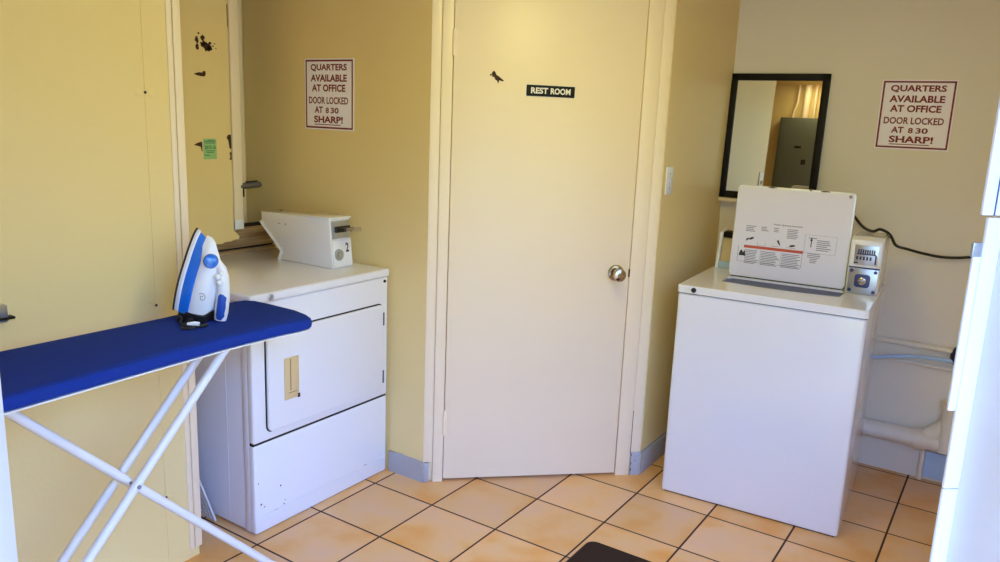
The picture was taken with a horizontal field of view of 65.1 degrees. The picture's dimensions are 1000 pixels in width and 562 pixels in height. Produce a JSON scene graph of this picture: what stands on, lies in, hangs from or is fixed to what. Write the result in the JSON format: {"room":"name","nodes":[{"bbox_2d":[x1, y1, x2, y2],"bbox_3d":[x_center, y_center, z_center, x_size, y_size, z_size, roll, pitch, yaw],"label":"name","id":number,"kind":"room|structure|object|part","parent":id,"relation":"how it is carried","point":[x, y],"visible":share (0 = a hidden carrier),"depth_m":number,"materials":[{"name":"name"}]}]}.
{"room":"laundry","nodes":[
{"label":"laundry","id":0,"kind":"room"},
{"bbox_2d":[0,0,199,561],"bbox_3d":[-1.878,-0.156,1.911,0.845,2.420,1.923,10,14,33],"label":"wall","id":1,"kind":"structure","parent":0,"point":[88,242],"depth_m":2.23,"materials":[{"name":"yellow paint"}]},
{"bbox_2d":[0,304,15,322],"bbox_3d":[-1.334,0.093,2.008,0.029,0.045,0.156,10,14,33],"label":"metal latch","id":2,"kind":"object","parent":1,"relation":"attached to","point":[4,317],"visible":1,"depth_m":2.05,"materials":[{"name":"silver metal"}]},
{"bbox_3d":[-1.338,0.093,2.009,0.022,0.045,0.132,10,14,33],"label":"plate","id":3,"kind":"part","parent":2,"relation":"part of","materials":[{"name":"silver metal"}]},
{"bbox_2d":[165,0,201,548],"bbox_3d":[-1.001,-0.252,2.452,0.011,2.385,0.046,10,14,33],"label":"trim","id":4,"kind":"structure","parent":1,"relation":"attached to","point":[172,8],"depth_m":2.44,"materials":[{"name":"beige paint"}]},
{"bbox_2d":[179,0,261,243],"bbox_3d":[-1.260,-0.849,3.058,0.029,1.464,0.772,10,14,33],"label":"door","id":5,"kind":"structure","parent":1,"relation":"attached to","point":[209,28],"depth_m":3.22,"materials":[{"name":"yellow paint"}]},
{"bbox_2d":[203,139,216,158],"bbox_3d":[-1.196,-0.545,3.228,0.001,0.083,0.062,10,14,33],"label":"inspection sticker","id":6,"kind":"object","parent":5,"relation":"attached to","point":[209,145],"visible":1,"depth_m":3.23,"materials":[{"name":"green paper"}]},
{"bbox_2d":[204,140,215,155],"bbox_3d":[-1.196,-0.549,3.227,0.001,0.063,0.054,10,14,33],"label":"print","id":7,"kind":"object","parent":6,"relation":"attached to","point":[209,145],"depth_m":3.23,"materials":[{"name":"green paper"}]},
{"bbox_3d":[-1.095,-0.419,3.427,0.029,0.032,0.113,10,14,33],"label":"handle","id":8,"kind":"part","parent":5,"relation":"part of","materials":[{"name":"grey metal"}]},
{"bbox_2d":[242,0,431,468],"bbox_3d":[-0.752,-0.429,3.434,1.208,2.420,0.100,10,14,33],"label":"wall","id":9,"kind":"structure","parent":0,"point":[376,174],"depth_m":3.25,"materials":[{"name":"yellow paint"}]},
{"bbox_2d":[305,58,353,130],"bbox_3d":[-0.718,-0.782,3.283,0.287,0.292,0.002,10,14,33],"label":"notice sign","id":10,"kind":"object","parent":9,"relation":"attached to","point":[329,82],"visible":1,"depth_m":3.28,"materials":[{"name":"white paper"}]},
{"bbox_2d":[388,450,422,481],"bbox_3d":[-0.405,0.790,3.351,0.188,0.097,0.008,10,14,33],"label":"baseboard","id":11,"kind":"structure","parent":9,"relation":"attached to","point":[398,463],"depth_m":3.35,"materials":[{"name":"grey plastic"}]},
{"bbox_2d":[423,462,428,481],"bbox_3d":[-0.312,0.808,3.308,0.024,0.086,0.017,0,12,-9],"label":"baseboard","id":12,"kind":"structure","parent":9,"relation":"attached to","point":[426,464],"depth_m":3.30,"materials":[{"name":"grey plastic"}]},
{"bbox_2d":[429,10,630,479],"bbox_3d":[0.180,-0.344,3.207,0.948,2.420,0.108,0,12,-9],"label":"wall","id":13,"kind":"structure","parent":0,"point":[430,463],"depth_m":3.30,"materials":[{"name":"beige paint"}]},
{"bbox_2d":[442,0,648,477],"bbox_3d":[0.170,-0.137,3.169,0.768,2.006,0.113,0,12,-9],"label":"door","id":14,"kind":"structure","parent":13,"relation":"in","point":[541,197],"depth_m":3.17,"materials":[{"name":"beige paint"}]},
{"bbox_2d":[526,84,575,98],"bbox_3d":[0.198,-0.740,3.054,0.197,0.048,0.003,0,12,-9],"label":"door sign","id":15,"kind":"object","parent":14,"relation":"attached to","point":[534,90],"visible":1,"depth_m":3.05,"materials":[{"name":"black plastic"}]},
{"bbox_3d":[0.486,-0.027,3.221,0.068,0.068,0.068,0,12,-9],"label":"knob","id":16,"kind":"part","parent":14,"relation":"part of","materials":[{"name":"silver metal"}]},
{"bbox_2d":[423,0,676,481],"bbox_3d":[0.176,-0.184,3.222,0.953,2.100,0.104,0,12,-9],"label":"trim","id":17,"kind":"structure","parent":13,"relation":"attached to","point":[661,13],"depth_m":3.17,"materials":[{"name":"beige paint"}]},
{"bbox_2d":[630,411,634,470],"bbox_3d":[0.586,0.700,3.423,0.025,0.280,0.006,3,12,4],"label":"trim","id":18,"kind":"structure","parent":13,"relation":"attached to","point":[633,411],"depth_m":3.42,"materials":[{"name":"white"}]},
{"bbox_2d":[629,452,640,474],"bbox_3d":[0.594,0.804,3.449,0.044,0.108,0.006,0,12,-9],"label":"baseboard","id":19,"kind":"structure","parent":13,"relation":"attached to","point":[634,466],"depth_m":3.45,"materials":[{"name":"grey plastic"}]},
{"bbox_2d":[185,454,943,561],"bbox_3d":[-0.286,1.107,2.238,3.800,0.060,4.900,10,14,33],"label":"floor","id":20,"kind":"structure","parent":0,"point":[386,516],"depth_m":3.02,"materials":[{"name":"tile"}]},
{"bbox_2d":[0,300,311,561],"bbox_3d":[-1.043,0.609,2.190,0.381,0.897,1.164,10,14,33],"label":"ironing board","id":21,"kind":"object","parent":20,"relation":"on","point":[34,375],"visible":0.97,"depth_m":2.09,"materials":[{"name":"blue fabric"}]},
{"bbox_3d":[-1.095,0.637,2.095,0.025,0.840,0.791,10,14,33],"label":"leg","id":22,"kind":"part","parent":21,"relation":"part of","materials":[{"name":"white metal"}]},
{"bbox_3d":[-0.960,0.619,2.216,0.025,0.836,0.822,10,14,33],"label":"leg","id":23,"kind":"part","parent":21,"relation":"part of","materials":[{"name":"white metal"}]},
{"bbox_3d":[-1.026,0.649,2.049,0.025,0.840,0.791,10,14,33],"label":"leg","id":24,"kind":"part","parent":21,"relation":"part of","materials":[{"name":"white metal"}]},
{"bbox_2d":[172,228,229,329],"bbox_3d":[-0.912,-0.015,2.321,0.167,0.281,0.162,10,14,33],"label":"iron","id":25,"kind":"object","parent":21,"relation":"on","point":[202,290],"visible":1,"depth_m":2.31,"materials":[{"name":"white"}]},
{"bbox_3d":[-0.905,-0.027,2.345,0.082,0.243,0.105,4,12,8],"label":"water tank","id":26,"kind":"part","parent":25,"relation":"part of","materials":[{"name":"blue plastic"}]},
{"bbox_3d":[-0.921,0.121,2.300,0.113,0.022,0.078,10,14,33],"label":"power cord","id":27,"kind":"part","parent":25,"relation":"part of","materials":[{"name":"black rubber"}]},
{"bbox_3d":[-0.834,0.029,2.346,0.049,0.186,0.043,10,14,33],"label":"handle","id":28,"kind":"part","parent":25,"relation":"part of","materials":[{"name":"white plastic"}]},
{"bbox_2d":[199,478,216,520],"bbox_3d":[-1.208,0.758,2.949,0.310,0.254,0.090,10,14,33],"label":"screen","id":29,"kind":"object","parent":20,"relation":"on","point":[208,511],"visible":0.2,"depth_m":2.91,"materials":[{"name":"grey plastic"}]},
{"bbox_2d":[195,209,388,533],"bbox_3d":[-0.950,0.287,3.193,0.718,1.102,0.706,10,14,33],"label":"dryer","id":30,"kind":"object","parent":20,"relation":"on","point":[286,425],"visible":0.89,"depth_m":2.97,"materials":[{"name":"white metal"}]},
{"bbox_2d":[216,221,274,255],"bbox_3d":[-1.319,0.286,3.339,0.038,1.016,0.898,10,14,33],"label":"boards","id":31,"kind":"object","parent":30,"relation":"on","point":[253,237],"visible":0.06,"depth_m":3.49,"materials":[{"name":"brown wood"}]},
{"bbox_3d":[-0.758,0.352,2.847,0.005,0.158,0.068,10,14,33],"label":"door handle","id":32,"kind":"part","parent":30,"relation":"part of","materials":[{"name":"brown plastic"}]},
{"bbox_3d":[-0.942,-0.035,3.129,0.707,0.034,0.706,10,14,33],"label":"panel","id":33,"kind":"part","parent":30,"relation":"part of","materials":[{"name":"white metal"}]},
{"bbox_3d":[-0.655,0.319,3.011,0.014,0.367,0.600,10,14,33],"label":"door","id":34,"kind":"part","parent":30,"relation":"part of","materials":[{"name":"white metal"}]},
{"bbox_3d":[-0.646,-0.209,3.176,0.012,0.072,0.100,10,14,33],"label":"slide plate","id":35,"kind":"part","parent":30,"relation":"part of","materials":[{"name":"silver metal"}]},
{"bbox_3d":[-0.642,-0.114,3.191,0.014,0.106,0.104,10,14,33],"label":"vault plate","id":36,"kind":"part","parent":30,"relation":"part of","materials":[{"name":"white plastic"}]},
{"bbox_3d":[-0.590,-0.208,3.138,0.043,0.020,0.056,10,14,33],"label":"push handle","id":37,"kind":"part","parent":30,"relation":"part of","materials":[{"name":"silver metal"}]},
{"bbox_2d":[566,541,650,561],"bbox_3d":[0.475,1.063,2.418,0.784,0.011,0.656,10,14,33],"label":"floor mat","id":38,"kind":"object","parent":20,"relation":"on","point":[592,551],"visible":1,"depth_m":2.79,"materials":[{"name":"black rubber"}]},
{"bbox_2d":[662,185,970,536],"bbox_3d":[1.337,0.266,3.284,1.027,1.284,0.867,10,14,33],"label":"washing machine","id":39,"kind":"object","parent":20,"relation":"on","point":[774,343],"visible":0.98,"depth_m":3.09,"materials":[{"name":"white metal"}]},
{"bbox_3d":[1.173,0.026,3.234,0.705,0.030,0.626,9,14,29],"label":"panel","id":40,"kind":"part","parent":39,"relation":"part of","materials":[{"name":"white metal"}]},
{"bbox_2d":[744,225,830,268],"bbox_3d":[1.183,-0.135,3.236,0.341,0.159,0.013,9,14,29],"label":"print","id":41,"kind":"object","parent":39,"relation":"attached to","point":[765,246],"depth_m":3.23,"materials":[{"name":"grey paper"}]},
{"bbox_3d":[1.200,-0.188,3.236,0.464,0.386,0.052,9,14,29],"label":"lid","id":42,"kind":"part","parent":39,"relation":"part of","materials":[{"name":"white metal"}]},
{"bbox_3d":[1.420,0.001,3.068,0.106,0.098,0.006,9,14,29],"label":"vault plate","id":43,"kind":"part","parent":39,"relation":"part of","materials":[{"name":"silver metal"}]},
{"bbox_3d":[1.426,-0.101,3.049,0.106,0.098,0.006,9,14,29],"label":"coin plate","id":44,"kind":"part","parent":39,"relation":"part of","materials":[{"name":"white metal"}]},
{"bbox_3d":[1.711,-0.177,3.285,0.537,0.169,0.318,10,14,33],"label":"power cord","id":45,"kind":"part","parent":39,"relation":"part of","materials":[{"name":"black rubber"}]},
{"bbox_2d":[916,450,925,479],"bbox_3d":[1.893,0.810,3.518,0.022,0.170,0.022,10,14,33],"label":"pipe","id":46,"kind":"object","parent":20,"relation":"on","point":[922,453],"visible":0.66,"depth_m":3.51,"materials":[{"name":"paint"}]},
{"bbox_2d":[639,0,740,471],"bbox_3d":[0.869,-0.401,3.613,0.100,2.420,0.880,10,14,33],"label":"wall","id":47,"kind":"structure","parent":0,"point":[705,31],"depth_m":3.46,"materials":[{"name":"yellow paint"}]},
{"bbox_2d":[639,431,666,473],"bbox_3d":[0.837,0.745,3.775,0.008,0.108,0.770,10,14,33],"label":"baseboard","id":48,"kind":"structure","parent":47,"relation":"attached to","point":[654,450],"depth_m":3.56,"materials":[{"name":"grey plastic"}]},
{"bbox_2d":[664,167,673,194],"bbox_3d":[0.707,-0.417,3.255,0.014,0.114,0.070,10,14,33],"label":"light switch","id":49,"kind":"object","parent":47,"relation":"attached to","point":[669,170],"visible":1,"depth_m":3.25,"materials":[{"name":"white plastic"}]},
{"bbox_2d":[715,0,999,482],"bbox_3d":[1.852,-0.323,3.426,1.755,2.420,0.110,10,14,33],"label":"wall","id":50,"kind":"structure","parent":0,"point":[930,202],"depth_m":3.43,"materials":[{"name":"paint"}]},
{"bbox_2d":[718,197,736,201],"bbox_3d":[1.309,-0.364,3.692,0.554,0.018,0.054,10,14,33],"label":"ledge","id":51,"kind":"object","parent":50,"relation":"attached to","point":[728,199],"visible":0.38,"depth_m":3.80,"materials":[{"name":"beige paint"}]},
{"bbox_2d":[719,73,831,197],"bbox_3d":[1.276,-0.670,3.665,0.447,0.585,0.048,10,14,33],"label":"framed mirror","id":52,"kind":"object","parent":51,"relation":"on","point":[775,129],"visible":0.84,"depth_m":3.65,"materials":[{"name":"black mirror"}]},
{"bbox_2d":[862,417,938,451],"bbox_3d":[1.583,0.652,3.668,1.021,0.094,0.094,10,14,33],"label":"pipe","id":53,"kind":"object","parent":50,"relation":"attached to","point":[916,438],"visible":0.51,"depth_m":3.50,"materials":[{"name":"paint"}]},
{"bbox_2d":[923,419,940,438],"bbox_3d":[1.936,0.640,3.425,0.155,0.161,0.068,10,14,33],"label":"pipe","id":54,"kind":"object","parent":53,"relation":"attached to","point":[932,431],"visible":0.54,"depth_m":3.42,"materials":[{"name":"paint"}]},
{"bbox_2d":[874,354,952,371],"bbox_3d":[1.810,0.359,3.497,1.498,0.029,0.016,10,14,33],"label":"pipe","id":55,"kind":"object","parent":50,"relation":"attached to","point":[891,359],"visible":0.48,"depth_m":3.46,"materials":[{"name":"metal"}]},
{"bbox_2d":[873,354,953,363],"bbox_3d":[1.816,0.348,3.470,0.338,0.065,0.024,9,14,30],"label":"hose","id":56,"kind":"object","parent":50,"relation":"attached to","point":[946,360],"visible":0.89,"depth_m":3.46,"materials":[{"name":"blue paint"}]},
{"bbox_2d":[876,336,952,353],"bbox_3d":[1.813,0.279,3.480,1.498,0.032,0.032,10,14,33],"label":"pipe","id":57,"kind":"object","parent":50,"relation":"attached to","point":[917,345],"visible":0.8,"depth_m":3.45,"materials":[{"name":"metal"}]},
{"bbox_2d":[874,80,958,151],"bbox_3d":[1.772,-0.708,3.342,0.287,0.292,0.002,10,14,33],"label":"notice sign","id":58,"kind":"object","parent":50,"relation":"attached to","point":[913,114],"visible":1,"depth_m":3.34,"materials":[{"name":"white paper"}]},
{"bbox_2d":[922,450,946,480],"bbox_3d":[2.162,0.866,3.358,0.612,0.123,0.012,10,14,33],"label":"board","id":59,"kind":"object","parent":50,"relation":"attached to","point":[934,463],"visible":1,"depth_m":3.50,"materials":[{"name":"blue paint"}]},
{"bbox_2d":[937,400,953,454],"bbox_3d":[1.956,0.637,3.395,0.094,0.222,0.094,10,14,33],"label":"pipe","id":60,"kind":"object","parent":50,"relation":"attached to","point":[947,416],"visible":0.39,"depth_m":3.38,"materials":[{"name":"paint"}]},
{"bbox_2d":[950,347,956,365],"bbox_3d":[1.993,0.331,3.357,0.110,0.110,0.040,10,14,33],"label":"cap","id":61,"kind":"object","parent":50,"relation":"attached to","point":[952,355],"visible":0.15,"depth_m":3.37,"materials":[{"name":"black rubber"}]},
{"bbox_3d":[-1.530,-0.425,3.266,0.100,2.420,1.044,10,14,33],"label":"wall","id":62,"kind":"structure","parent":0,"visible":0},
{"bbox_2d":[237,0,247,222],"bbox_3d":[-1.197,-0.499,3.637,0.036,2.400,0.036,10,14,33],"label":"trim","id":63,"kind":"structure","parent":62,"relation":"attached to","point":[240,29],"depth_m":3.56,"materials":[{"name":"beige paint"}]},
{"bbox_3d":[0.158,0.165,0.765,2.043,2.420,1.913,10,14,33],"label":"wall","id":64,"kind":"structure","parent":0,"visible":0},
{"bbox_2d":[0,379,17,561],"bbox_3d":[-0.457,0.317,0.698,0.046,2.100,0.160,0,12,-9],"label":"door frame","id":65,"kind":"structure","parent":64,"relation":"attached to","point":[8,548],"depth_m":0.68,"materials":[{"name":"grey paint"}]},
{"bbox_2d":[929,96,999,561],"bbox_3d":[0.575,0.331,0.832,0.194,2.100,0.190,0,12,-9],"label":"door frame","id":66,"kind":"structure","parent":64,"relation":"attached to","point":[967,525],"depth_m":0.82,"materials":[{"name":"white paint"}]}
]}

